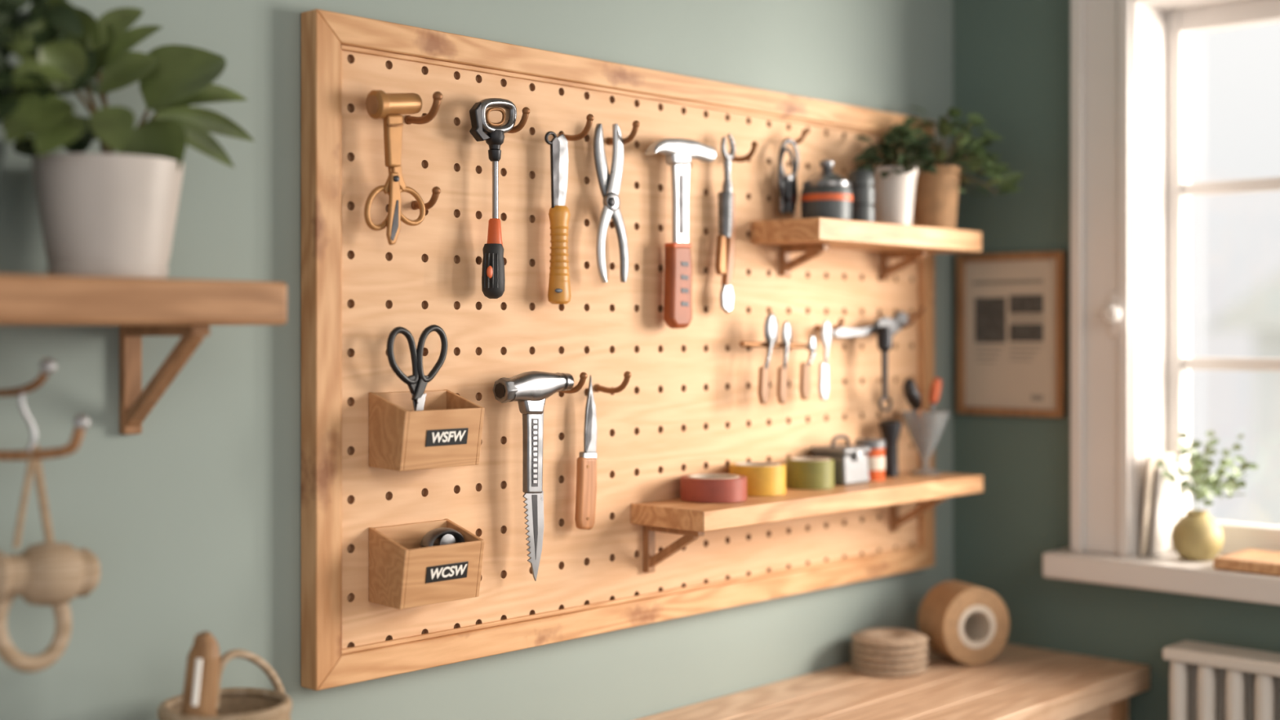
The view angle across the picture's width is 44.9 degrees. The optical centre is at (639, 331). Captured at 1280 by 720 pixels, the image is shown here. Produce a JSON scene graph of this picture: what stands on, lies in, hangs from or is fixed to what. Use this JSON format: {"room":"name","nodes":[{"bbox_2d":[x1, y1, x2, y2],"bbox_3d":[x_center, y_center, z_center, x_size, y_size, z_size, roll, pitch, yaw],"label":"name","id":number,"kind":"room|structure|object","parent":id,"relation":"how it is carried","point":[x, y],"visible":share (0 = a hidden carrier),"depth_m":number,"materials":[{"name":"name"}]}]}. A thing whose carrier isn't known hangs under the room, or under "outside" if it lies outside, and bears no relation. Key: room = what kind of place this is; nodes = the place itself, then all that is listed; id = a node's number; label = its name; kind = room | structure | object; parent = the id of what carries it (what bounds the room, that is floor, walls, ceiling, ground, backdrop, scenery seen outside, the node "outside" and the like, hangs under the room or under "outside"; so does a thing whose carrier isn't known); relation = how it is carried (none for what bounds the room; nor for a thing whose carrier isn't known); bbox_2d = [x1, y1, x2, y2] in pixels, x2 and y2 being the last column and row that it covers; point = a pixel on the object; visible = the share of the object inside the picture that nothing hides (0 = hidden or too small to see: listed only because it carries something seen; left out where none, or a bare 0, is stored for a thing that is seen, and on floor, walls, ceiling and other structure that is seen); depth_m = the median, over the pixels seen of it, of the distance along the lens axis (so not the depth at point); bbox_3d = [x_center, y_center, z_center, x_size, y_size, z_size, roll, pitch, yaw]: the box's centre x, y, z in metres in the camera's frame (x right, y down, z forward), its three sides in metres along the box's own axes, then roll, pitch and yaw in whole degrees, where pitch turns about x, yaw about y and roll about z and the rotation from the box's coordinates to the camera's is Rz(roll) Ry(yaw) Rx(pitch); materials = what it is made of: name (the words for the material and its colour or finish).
{"room":"home workshop","nodes":[
{"label":"home workshop","id":0,"kind":"room"},
{"bbox_2d":[0,0,952,719],"bbox_3d":[-0.995,0.140,1.379,0.120,2.700,4.847,0,0,43],"label":"wall","id":1,"kind":"structure","parent":0,"point":[191,521],"depth_m":1.86,"materials":[{"name":"green paint"}]},
{"bbox_2d":[0,358,57,396],"bbox_3d":[-0.650,0.054,1.589,0.121,0.054,0.030,0,0,14],"label":"wall hook","id":2,"kind":"object","parent":1,"relation":"attached to","point":[47,366],"visible":1,"depth_m":1.57,"materials":[{"name":"brown wood"}]},
{"bbox_2d":[0,414,89,461],"bbox_3d":[-0.633,0.114,1.593,0.150,0.058,0.029,0,0,10],"label":"wall hook","id":3,"kind":"object","parent":1,"relation":"attached to","point":[81,423],"visible":1,"depth_m":1.57,"materials":[{"name":"brown wood"}]},
{"bbox_2d":[0,391,100,672],"bbox_3d":[-0.615,0.205,1.585,0.066,0.287,0.119,0,0,43],"label":"rope","id":4,"kind":"object","parent":3,"relation":"hanging from","point":[49,572],"visible":1,"depth_m":1.57,"materials":[{"name":"beige wood"}]},
{"bbox_2d":[0,274,287,434],"bbox_3d":[-0.757,0.031,1.398,0.200,0.168,0.900,0,0,43],"label":"wall shelf","id":5,"kind":"object","parent":1,"relation":"attached to","point":[186,308],"visible":1,"depth_m":1.57,"materials":[{"name":"brown wood"}]},
{"bbox_2d":[0,139,5,182],"bbox_3d":[-0.690,-0.168,1.459,0.171,0.230,0.164,0,0,-29],"label":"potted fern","id":6,"kind":"object","parent":5,"relation":"on","point":[2,144],"visible":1,"depth_m":1.49,"materials":[{"name":"green plant"}]},
{"bbox_2d":[0,0,254,278],"bbox_3d":[-0.566,-0.218,1.600,0.159,0.331,0.321,0,0,43],"label":"rubber plant","id":7,"kind":"object","parent":5,"relation":"on","point":[106,213],"visible":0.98,"depth_m":1.56,"materials":[{"name":"green plant"}]},
{"bbox_2d":[301,8,934,690],"bbox_3d":[0.065,0.022,2.390,0.033,0.828,1.371,0,0,43],"label":"pegboard","id":8,"kind":"object","parent":1,"relation":"attached to","point":[690,403],"visible":0.67,"depth_m":2.20,"materials":[{"name":"brown wood"}]},
{"bbox_2d":[404,91,442,124],"bbox_3d":[-0.277,-0.284,1.975,0.070,0.038,0.013,0,0,43],"label":"hook","id":9,"kind":"object","parent":8,"relation":"attached to","point":[437,95],"visible":1,"depth_m":1.96,"materials":[{"name":"brown metal"}]},
{"bbox_2d":[365,89,422,167],"bbox_3d":[-0.307,-0.253,1.936,0.036,0.096,0.073,0,0,43],"label":"mallet","id":10,"kind":"object","parent":9,"relation":"hanging from","point":[380,104],"visible":1,"depth_m":1.93,"materials":[{"name":"gold metal"}]},
{"bbox_2d":[411,186,440,209],"bbox_3d":[-0.275,-0.170,1.989,0.054,0.029,0.012,0,0,43],"label":"hook","id":11,"kind":"object","parent":8,"relation":"attached to","point":[436,190],"visible":0.93,"depth_m":1.98,"materials":[{"name":"brown metal"}]},
{"bbox_2d":[364,164,425,244],"bbox_3d":[-0.306,-0.160,1.945,0.018,0.105,0.091,0,0,43],"label":"scissors","id":12,"kind":"object","parent":11,"relation":"hanging from","point":[395,184],"visible":0.99,"depth_m":1.94,"materials":[{"name":"gold metal"}]},
{"bbox_2d":[368,518,484,608],"bbox_3d":[-0.271,0.295,1.972,0.075,0.096,0.128,0,0,43],"label":"storage bin","id":13,"kind":"object","parent":8,"relation":"attached to","point":[403,574],"visible":1,"depth_m":1.94,"materials":[{"name":"brown wood"}]},
{"bbox_2d":[420,527,464,547],"bbox_3d":[-0.254,0.294,1.992,0.024,0.083,0.064,0,0,43],"label":"tape dispenser","id":14,"kind":"object","parent":13,"relation":"in","point":[442,535],"visible":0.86,"depth_m":1.98,"materials":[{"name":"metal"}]},
{"bbox_2d":[368,389,484,471],"bbox_3d":[-0.271,0.125,1.972,0.075,0.096,0.128,0,0,43],"label":"storage bin","id":15,"kind":"object","parent":8,"relation":"attached to","point":[447,432],"visible":1,"depth_m":1.94,"materials":[{"name":"brown wood"}]},
{"bbox_2d":[386,324,448,410],"bbox_3d":[-0.282,0.068,1.963,0.094,0.154,0.012,0,0,-44],"label":"scissors","id":16,"kind":"object","parent":15,"relation":"in","point":[417,382],"visible":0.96,"depth_m":1.96,"materials":[{"name":"plastic"}]},
{"bbox_2d":[506,106,529,133],"bbox_3d":[-0.171,-0.285,2.096,0.060,0.033,0.012,0,0,43],"label":"hook","id":17,"kind":"object","parent":8,"relation":"attached to","point":[526,111],"visible":0.77,"depth_m":2.08,"materials":[{"name":"brown metal"}]},
{"bbox_2d":[469,97,516,298],"bbox_3d":[-0.196,-0.178,2.066,0.032,0.269,0.076,0,0,43],"label":"screwdriver","id":18,"kind":"object","parent":17,"relation":"hanging from","point":[493,278],"visible":1,"depth_m":2.06,"materials":[{"name":"metal"}]},
{"bbox_2d":[556,372,587,393],"bbox_3d":[-0.098,0.072,2.170,0.064,0.031,0.012,0,0,43],"label":"hook","id":19,"kind":"object","parent":8,"relation":"attached to","point":[583,375],"visible":0.77,"depth_m":2.15,"materials":[{"name":"brown metal"}]},
{"bbox_2d":[493,370,573,581],"bbox_3d":[-0.143,0.198,2.113,0.035,0.287,0.130,0,0,43],"label":"hammer","id":20,"kind":"object","parent":19,"relation":"hanging from","point":[531,389],"visible":1,"depth_m":2.10,"materials":[{"name":"metal"}]},
{"bbox_2d":[558,114,594,141],"bbox_3d":[-0.090,-0.285,2.175,0.068,0.035,0.012,0,0,43],"label":"hook","id":21,"kind":"object","parent":8,"relation":"attached to","point":[589,117],"visible":0.83,"depth_m":2.16,"materials":[{"name":"brown metal"}]},
{"bbox_2d":[544,131,571,304],"bbox_3d":[-0.115,-0.158,2.156,0.030,0.240,0.046,0,0,43],"label":"file","id":22,"kind":"object","parent":21,"relation":"hanging from","point":[559,288],"visible":1,"depth_m":2.15,"materials":[{"name":"metal"}]},
{"bbox_2d":[574,374,597,529],"bbox_3d":[-0.075,0.172,2.201,0.014,0.220,0.040,0,0,43],"label":"knife","id":23,"kind":"object","parent":8,"relation":"attached to","point":[586,464],"visible":1,"depth_m":2.20,"materials":[{"name":"metal"}]},
{"bbox_2d":[593,371,631,393],"bbox_3d":[-0.040,0.073,2.226,0.072,0.033,0.012,0,0,43],"label":"hook","id":24,"kind":"object","parent":8,"relation":"attached to","point":[627,375],"visible":1,"depth_m":2.22,"materials":[{"name":"brown metal"}]},
{"bbox_2d":[606,120,639,145],"bbox_3d":[-0.025,-0.287,2.248,0.064,0.033,0.012,0,0,43],"label":"hook","id":25,"kind":"object","parent":8,"relation":"attached to","point":[636,124],"visible":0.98,"depth_m":2.23,"materials":[{"name":"brown metal"}]},
{"bbox_2d":[593,123,628,282],"bbox_3d":[-0.037,-0.185,2.235,0.022,0.231,0.072,0,0,43],"label":"pliers","id":26,"kind":"object","parent":25,"relation":"hanging from","point":[610,184],"visible":1,"depth_m":2.23,"materials":[{"name":"metal"}]},
{"bbox_2d":[731,141,758,162],"bbox_3d":[0.162,-0.283,2.447,0.062,0.031,0.012,0,0,43],"label":"hook","id":27,"kind":"object","parent":8,"relation":"attached to","point":[754,144],"visible":0.81,"depth_m":2.43,"materials":[{"name":"brown metal"}]},
{"bbox_2d":[715,133,735,312],"bbox_3d":[0.134,-0.170,2.422,0.025,0.282,0.043,0,0,23],"label":"wrench","id":28,"kind":"object","parent":27,"relation":"hanging from","point":[726,240],"visible":1,"depth_m":2.42,"materials":[{"name":"metal"}]},
{"bbox_2d":[739,341,805,348],"bbox_3d":[0.213,0.022,2.510,0.045,0.013,0.191,0,0,43],"label":"rail","id":29,"kind":"object","parent":8,"relation":"attached to","point":[743,344],"visible":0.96,"depth_m":2.47,"materials":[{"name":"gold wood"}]},
{"bbox_2d":[757,312,778,404],"bbox_3d":[0.205,0.043,2.462,0.012,0.144,0.047,0,0,43],"label":"spoon","id":30,"kind":"object","parent":29,"relation":"hanging from","point":[771,326],"visible":1,"depth_m":2.45,"materials":[{"name":"metal"}]},
{"bbox_2d":[764,312,778,346],"bbox_3d":[0.209,-0.002,2.466,0.012,0.054,0.034,0,0,43],"label":"bowl","id":31,"kind":"object","parent":30,"relation":"on","point":[771,326],"depth_m":2.46,"materials":[{"name":"metal"}]},
{"bbox_2d":[776,321,791,404],"bbox_3d":[0.234,0.050,2.491,0.011,0.133,0.035,0,0,43],"label":"spoon","id":32,"kind":"object","parent":29,"relation":"hanging from","point":[786,331],"visible":1,"depth_m":2.49,"materials":[{"name":"metal"}]},
{"bbox_2d":[781,321,791,345],"bbox_3d":[0.236,0.004,2.495,0.009,0.041,0.026,0,0,43],"label":"bowl","id":33,"kind":"object","parent":32,"relation":"on","point":[786,331],"depth_m":2.49,"materials":[{"name":"metal"}]},
{"bbox_2d":[799,334,816,399],"bbox_3d":[0.277,0.059,2.537,0.011,0.106,0.042,0,0,43],"label":"spoon","id":34,"kind":"object","parent":29,"relation":"hanging from","point":[804,384],"visible":1,"depth_m":2.53,"materials":[{"name":"metal"}]},
{"bbox_2d":[808,334,816,352],"bbox_3d":[0.284,0.022,2.545,0.007,0.032,0.020,0,0,43],"label":"bowl","id":35,"kind":"object","parent":34,"relation":"on","point":[812,341],"depth_m":2.54,"materials":[{"name":"metal"}]},
{"bbox_2d":[817,320,832,399],"bbox_3d":[0.309,0.048,2.571,0.011,0.133,0.034,0,0,43],"label":"spoon","id":36,"kind":"object","parent":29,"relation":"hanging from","point":[826,329],"visible":1,"depth_m":2.56,"materials":[{"name":"white metal"}]},
{"bbox_2d":[821,320,832,346],"bbox_3d":[0.310,0.004,2.573,0.010,0.046,0.029,0,0,43],"label":"bowl","id":37,"kind":"object","parent":36,"relation":"on","point":[826,329],"depth_m":2.57,"materials":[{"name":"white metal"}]},
{"bbox_2d":[785,128,807,145],"bbox_3d":[0.259,-0.321,2.561,0.045,0.024,0.012,0,0,43],"label":"hook","id":38,"kind":"object","parent":8,"relation":"attached to","point":[804,132],"visible":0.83,"depth_m":2.55,"materials":[{"name":"brown metal"}]},
{"bbox_2d":[777,138,799,214],"bbox_3d":[0.245,-0.254,2.533,0.018,0.125,0.060,0,0,43],"label":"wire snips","id":39,"kind":"object","parent":38,"relation":"hanging from","point":[788,185],"visible":1,"depth_m":2.53,"materials":[{"name":"metal"}]},
{"bbox_2d":[631,471,983,573],"bbox_3d":[0.298,0.308,2.525,0.145,0.105,0.759,0,0,43],"label":"shelf","id":40,"kind":"object","parent":8,"relation":"attached to","point":[677,516],"depth_m":2.36,"materials":[{"name":"brown wood"}]},
{"bbox_2d":[680,473,746,502],"bbox_3d":[0.112,0.238,2.351,0.101,0.036,0.101,0,0,43],"label":"tape roll","id":41,"kind":"object","parent":40,"relation":"on","point":[701,487],"visible":1,"depth_m":2.31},
{"bbox_2d":[728,462,786,496],"bbox_3d":[0.185,0.232,2.440,0.089,0.047,0.089,0,0,43],"label":"tape roll","id":42,"kind":"object","parent":40,"relation":"on","point":[763,478],"visible":0.76,"depth_m":2.40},
{"bbox_2d":[786,457,834,489],"bbox_3d":[0.279,0.232,2.535,0.078,0.047,0.078,0,0,43],"label":"tape roll","id":43,"kind":"object","parent":40,"relation":"on","point":[802,473],"visible":1,"depth_m":2.50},
{"bbox_2d":[810,434,870,485],"bbox_3d":[0.340,0.215,2.607,0.076,0.081,0.077,0,0,43],"label":"toolbox","id":44,"kind":"object","parent":40,"relation":"on","point":[851,461],"visible":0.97,"depth_m":2.58,"materials":[{"name":"grey metal"}]},
{"bbox_2d":[854,438,885,480],"bbox_3d":[0.396,0.221,2.667,0.053,0.070,0.053,0,0,43],"label":"tin","id":45,"kind":"object","parent":40,"relation":"on","point":[876,457],"visible":0.7,"depth_m":2.64,"materials":[{"name":"plastic"}]},
{"bbox_2d":[879,419,902,476],"bbox_3d":[0.442,0.205,2.727,0.040,0.100,0.040,0,0,43],"label":"flask","id":46,"kind":"object","parent":40,"relation":"on","point":[891,429],"visible":0.92,"depth_m":2.71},
{"bbox_2d":[900,410,950,475],"bbox_3d":[0.510,0.200,2.767,0.088,0.112,0.088,0,0,43],"label":"utensil cup","id":47,"kind":"object","parent":40,"relation":"on","point":[925,431],"visible":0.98,"depth_m":2.75,"materials":[{"name":"white metal"}]},
{"bbox_2d":[902,377,917,412],"bbox_3d":[0.489,0.150,2.755,0.025,0.134,0.056,0,0,43],"label":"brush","id":48,"kind":"object","parent":47,"relation":"in","point":[908,382],"visible":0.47,"depth_m":2.74,"materials":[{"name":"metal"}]},
{"bbox_2d":[905,386,921,416],"bbox_3d":[0.491,0.141,2.726,0.025,0.093,0.088,0,0,32],"label":"spoon","id":49,"kind":"object","parent":47,"relation":"in","point":[913,396],"visible":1,"depth_m":2.69,"materials":[{"name":"plastic"}]},
{"bbox_2d":[928,381,939,413],"bbox_3d":[0.522,0.153,2.767,0.029,0.127,0.017,0,0,-13],"label":"screwdriver","id":50,"kind":"object","parent":47,"relation":"in","point":[935,388],"visible":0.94,"depth_m":2.76,"materials":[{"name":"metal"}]},
{"bbox_2d":[933,377,942,413],"bbox_3d":[0.526,0.150,2.787,0.017,0.133,0.050,0,0,43],"label":"screwdriver","id":51,"kind":"object","parent":47,"relation":"in","point":[936,380],"visible":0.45,"depth_m":2.79,"materials":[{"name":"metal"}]},
{"bbox_2d":[814,317,844,331],"bbox_3d":[0.320,-0.011,2.615,0.061,0.024,0.012,0,0,43],"label":"hook","id":52,"kind":"object","parent":8,"relation":"attached to","point":[817,327],"visible":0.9,"depth_m":2.60,"materials":[{"name":"brown metal"}]},
{"bbox_2d":[831,311,907,337],"bbox_3d":[0.400,-0.013,2.691,0.014,0.048,0.220,0,0,43],"label":"wrench","id":53,"kind":"object","parent":52,"relation":"hanging from","point":[899,318],"visible":0.83,"depth_m":2.70,"materials":[{"name":"metal"}]},
{"bbox_2d":[751,217,982,279],"bbox_3d":[0.394,-0.135,2.632,0.138,0.086,0.484,0,0,43],"label":"shelf","id":54,"kind":"object","parent":8,"relation":"attached to","point":[813,236],"depth_m":2.54,"materials":[{"name":"brown wood"}]},
{"bbox_2d":[800,159,853,220],"bbox_3d":[0.307,-0.231,2.543,0.086,0.104,0.086,0,0,43],"label":"lidded jar","id":55,"kind":"object","parent":54,"relation":"on","point":[826,193],"visible":0.89,"depth_m":2.51,"materials":[{"name":"grey metal"}]},
{"bbox_2d":[846,169,875,222],"bbox_3d":[0.373,-0.226,2.613,0.048,0.094,0.048,0,0,43],"label":"tins","id":56,"kind":"object","parent":54,"relation":"on","point":[862,181],"visible":0.7,"depth_m":2.59},
{"bbox_2d":[853,129,938,225],"bbox_3d":[0.447,-0.264,2.671,0.153,0.170,0.157,0,0,43],"label":"potted plant","id":57,"kind":"object","parent":54,"relation":"on","point":[895,186],"visible":0.97,"depth_m":2.65,"materials":[{"name":"white ceramic"}]},
{"bbox_2d":[881,106,1023,229],"bbox_3d":[0.583,-0.294,2.770,0.222,0.231,0.282,0,0,43],"label":"potted plant","id":58,"kind":"object","parent":54,"relation":"on","point":[935,197],"visible":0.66,"depth_m":2.75,"materials":[{"name":"plant"}]},
{"bbox_2d":[876,326,893,412],"bbox_3d":[0.427,0.066,2.693,0.031,0.149,0.028,0,0,-9],"label":"wrench","id":59,"kind":"object","parent":8,"relation":"hanging from","point":[884,334],"visible":1,"depth_m":2.69,"materials":[{"name":"metal"}]},
{"bbox_2d":[902,316,915,328],"bbox_3d":[0.462,-0.015,2.759,0.069,0.022,0.012,0,0,43],"label":"hook","id":60,"kind":"object","parent":8,"relation":"attached to","point":[913,319],"visible":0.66,"depth_m":2.74,"materials":[{"name":"brown metal"}]},
{"bbox_2d":[907,306,924,319],"bbox_3d":[0.490,-0.033,2.799,0.056,0.024,0.012,0,0,43],"label":"hook","id":61,"kind":"object","parent":8,"relation":"attached to","point":[922,308],"visible":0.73,"depth_m":2.79,"materials":[{"name":"brown metal"}]},
{"bbox_3d":[0.070,-0.252,2.376,0.025,0.015,0.012,0,0,43],"label":"hook","id":62,"kind":"object","parent":8,"relation":"attached to","visible":0},
{"bbox_2d":[644,137,715,328],"bbox_3d":[0.061,-0.148,2.337,0.023,0.287,0.140,0,0,43],"label":"hammer","id":63,"kind":"object","parent":62,"relation":"hanging from","point":[678,153],"visible":1,"depth_m":2.33,"materials":[{"name":"silver metal"}]},
{"bbox_3d":[-0.644,0.615,1.518,0.200,0.130,0.630,0,0,43],"label":"wall shelf","id":64,"kind":"object","parent":1,"relation":"attached to","visible":0},
{"bbox_2d":[156,648,292,719],"bbox_3d":[-0.456,0.452,1.710,0.158,0.195,0.164,0,0,43],"label":"woven basket","id":65,"kind":"object","parent":64,"relation":"on","point":[233,703],"visible":0.89,"depth_m":1.74,"materials":[{"name":"beige wicker"}]},
{"bbox_2d":[181,631,220,715],"bbox_3d":[-0.474,0.432,1.674,0.040,0.212,0.042,0,0,43],"label":"wooden rolling pin","id":66,"kind":"object","parent":65,"relation":"in","point":[200,691],"visible":1,"depth_m":1.66,"materials":[{"name":"brown wood"}]},
{"bbox_2d":[873,166,917,225],"bbox_3d":[0.439,-0.230,2.680,0.083,0.103,0.083,0,0,43],"label":"pot","id":67,"kind":"object","parent":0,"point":[895,193],"depth_m":2.65,"materials":[{"name":"white ceramic"}]},
{"bbox_2d":[913,165,960,229],"bbox_3d":[0.531,-0.236,2.781,0.089,0.115,0.089,0,0,43],"label":"pot","id":68,"kind":"object","parent":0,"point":[935,197],"depth_m":2.75,"materials":[{"name":"brown ceramic"}]},
{"bbox_2d":[952,0,1279,719],"bbox_3d":[1.247,0.140,2.488,1.620,2.700,0.157,0,0,43],"label":"wall","id":69,"kind":"structure","parent":0,"point":[1011,58],"depth_m":2.87,"materials":[{"name":"green paint"}]},
{"bbox_2d":[955,250,1066,417],"bbox_3d":[0.691,0.005,2.891,0.222,0.303,0.017,0,0,43],"label":"framed poster","id":70,"kind":"object","parent":69,"relation":"attached to","point":[1011,308],"visible":1,"depth_m":2.89,"materials":[{"name":"beige paper"}]},
{"bbox_2d":[974,297,1005,342],"bbox_3d":[0.664,-0.021,2.924,0.066,0.085,0.008,0,0,43],"label":"photo","id":71,"kind":"object","parent":70,"relation":"on","point":[989,312],"depth_m":2.92},
{"bbox_2d":[1009,324,1043,341],"bbox_3d":[0.719,0.003,2.872,0.069,0.032,0.008,0,0,43],"label":"photo","id":72,"kind":"object","parent":70,"relation":"on","point":[1018,332],"depth_m":2.87},
{"bbox_2d":[1009,294,1043,313],"bbox_3d":[0.719,-0.051,2.872,0.069,0.034,0.008,0,0,43],"label":"photo","id":73,"kind":"object","parent":70,"relation":"on","point":[1019,304],"depth_m":2.87},
{"bbox_2d":[1070,0,1084,552],"bbox_3d":[0.783,-0.155,2.772,0.024,1.100,0.013,0,0,43],"label":"window frame","id":74,"kind":"structure","parent":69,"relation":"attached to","point":[1077,6],"depth_m":2.76,"materials":[{"name":"white paint"}]},
{"bbox_2d":[1084,0,1131,556],"bbox_3d":[0.828,-0.155,2.756,0.106,1.100,0.028,0,0,43],"label":"window frame","id":75,"kind":"structure","parent":69,"relation":"attached to","point":[1100,16],"depth_m":2.75,"materials":[{"name":"white paint"}]},
{"bbox_2d":[1042,547,1279,605],"bbox_3d":[1.365,0.417,2.332,1.535,0.045,0.262,0,0,43],"label":"window sill","id":76,"kind":"structure","parent":69,"relation":"on","point":[1168,572],"depth_m":2.62,"materials":[{"name":"white paint"}]},
{"bbox_2d":[1138,453,1182,555],"bbox_3d":[0.923,0.305,2.741,0.032,0.176,0.110,0,0,43],"label":"leaning boards","id":77,"kind":"object","parent":76,"relation":"on","point":[1162,495],"visible":0.95,"depth_m":2.72,"materials":[{"name":"white paint"}]},
{"bbox_2d":[1156,430,1258,560],"bbox_3d":[0.979,0.283,2.671,0.122,0.222,0.135,0,0,-14],"label":"vase","id":78,"kind":"object","parent":76,"relation":"on","point":[1196,535],"visible":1,"depth_m":2.65,"materials":[{"name":"green ceramic"}]},
{"bbox_2d":[1213,549,1279,576],"bbox_3d":[1.093,0.385,2.529,0.260,0.020,0.145,0,0,43],"label":"cutting board","id":79,"kind":"object","parent":76,"relation":"on","point":[1249,561],"visible":1,"depth_m":2.54,"materials":[{"name":"brown wood"}]},
{"bbox_3d":[0.242,1.540,0.213,3.520,0.100,4.847,0,0,43],"label":"floor","id":80,"kind":"structure","parent":0,"visible":0},
{"bbox_2d":[635,643,1150,719],"bbox_3d":[0.256,1.038,2.324,0.399,0.905,1.438,0,0,43],"label":"workbench","id":81,"kind":"object","parent":80,"relation":"on","point":[1021,682],"visible":0.84,"depth_m":2.52,"materials":[{"name":"brown wood"}]},
{"bbox_2d":[850,627,928,676],"bbox_3d":[0.431,0.554,2.675,0.133,0.062,0.133,0,0,43],"label":"rope coil","id":82,"kind":"object","parent":81,"relation":"on","point":[876,651],"visible":1,"depth_m":2.63,"materials":[{"name":"fabric"}]},
{"bbox_2d":[917,580,1009,665],"bbox_3d":[0.573,0.516,2.744,0.136,0.136,0.090,0,0,-20],"label":"tape roll","id":83,"kind":"object","parent":81,"relation":"on","point":[962,622],"visible":1,"depth_m":2.71,"materials":[{"name":"paper"}]},
{"bbox_2d":[1162,640,1279,719],"bbox_3d":[1.180,1.008,2.340,0.775,0.965,0.092,0,0,43],"label":"radiator","id":84,"kind":"object","parent":80,"relation":"on","point":[1207,681],"visible":1,"depth_m":2.53,"materials":[{"name":"metal"}]},
{"bbox_2d":[1162,640,1279,677],"bbox_3d":[1.180,0.536,2.340,0.775,0.022,0.092,0,0,43],"label":"grille","id":85,"kind":"object","parent":84,"relation":"attached to","point":[1210,659],"depth_m":2.53,"materials":[{"name":"metal"}]},
{"label":"outside","id":86,"kind":"structure","parent":0,"visible":0},
{"bbox_3d":[9.712,4.040,14.099,26.000,0.100,28.353,0,0,43],"label":"ground","id":87,"kind":"structure","parent":86,"visible":0},
{"bbox_2d":[1253,329,1279,525],"bbox_3d":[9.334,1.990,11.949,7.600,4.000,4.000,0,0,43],"label":"window pane","id":88,"kind":"object","parent":87,"relation":"on","point":[1266,342],"visible":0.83,"depth_m":13.03,"materials":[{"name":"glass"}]},
{"bbox_2d":[1200,271,1279,330],"bbox_3d":[9.334,-0.710,11.949,8.199,1.400,4.799,0,0,43],"label":"roof","id":89,"kind":"structure","parent":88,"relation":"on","point":[1260,309],"depth_m":12.98,"materials":[{"name":"white"}]},
{"bbox_3d":[1.383,-0.898,2.360,1.246,0.625,0.157,0,0,43],"label":"wall","id":90,"kind":"structure","parent":0,"visible":0},
{"bbox_2d":[1100,0,1279,556],"bbox_3d":[1.346,-0.155,2.350,1.285,1.100,0.223,0,0,43],"label":"window","id":91,"kind":"structure","parent":90,"relation":"in","point":[1110,313],"depth_m":2.74,"materials":[{"name":"white paint"}]},
{"bbox_2d":[1109,291,1118,337],"bbox_3d":[0.839,-0.030,2.723,0.028,0.080,0.007,0,0,43],"label":"latch plate","id":92,"kind":"object","parent":91,"relation":"attached to","point":[1113,295],"visible":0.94,"depth_m":2.72,"materials":[{"name":"white paint"}]},
{"bbox_2d":[1166,9,1190,519],"bbox_3d":[0.979,-0.092,2.811,0.026,0.974,0.047,0,0,43],"label":"stile","id":93,"kind":"object","parent":91,"relation":"attached to","point":[1178,42],"visible":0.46,"depth_m":2.80,"materials":[{"name":"white paint"}]},
{"bbox_2d":[1180,0,1279,34],"bbox_3d":[1.418,-0.560,2.397,1.186,0.039,0.043,0,0,43],"label":"rail","id":94,"kind":"object","parent":91,"relation":"attached to","point":[1247,13],"depth_m":2.73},
{"bbox_2d":[1182,177,1279,196],"bbox_3d":[1.194,-0.256,2.609,0.568,0.022,0.032,0,0,43],"label":"bar","id":95,"kind":"object","parent":91,"relation":"attached to","point":[1271,184],"visible":1,"depth_m":2.73,"materials":[{"name":"white paint"}]},
{"bbox_2d":[1182,357,1279,371],"bbox_3d":[1.194,0.058,2.609,0.568,0.022,0.032,0,0,43],"label":"bar","id":96,"kind":"object","parent":91,"relation":"attached to","point":[1188,363],"visible":1,"depth_m":2.73,"materials":[{"name":"white paint"}]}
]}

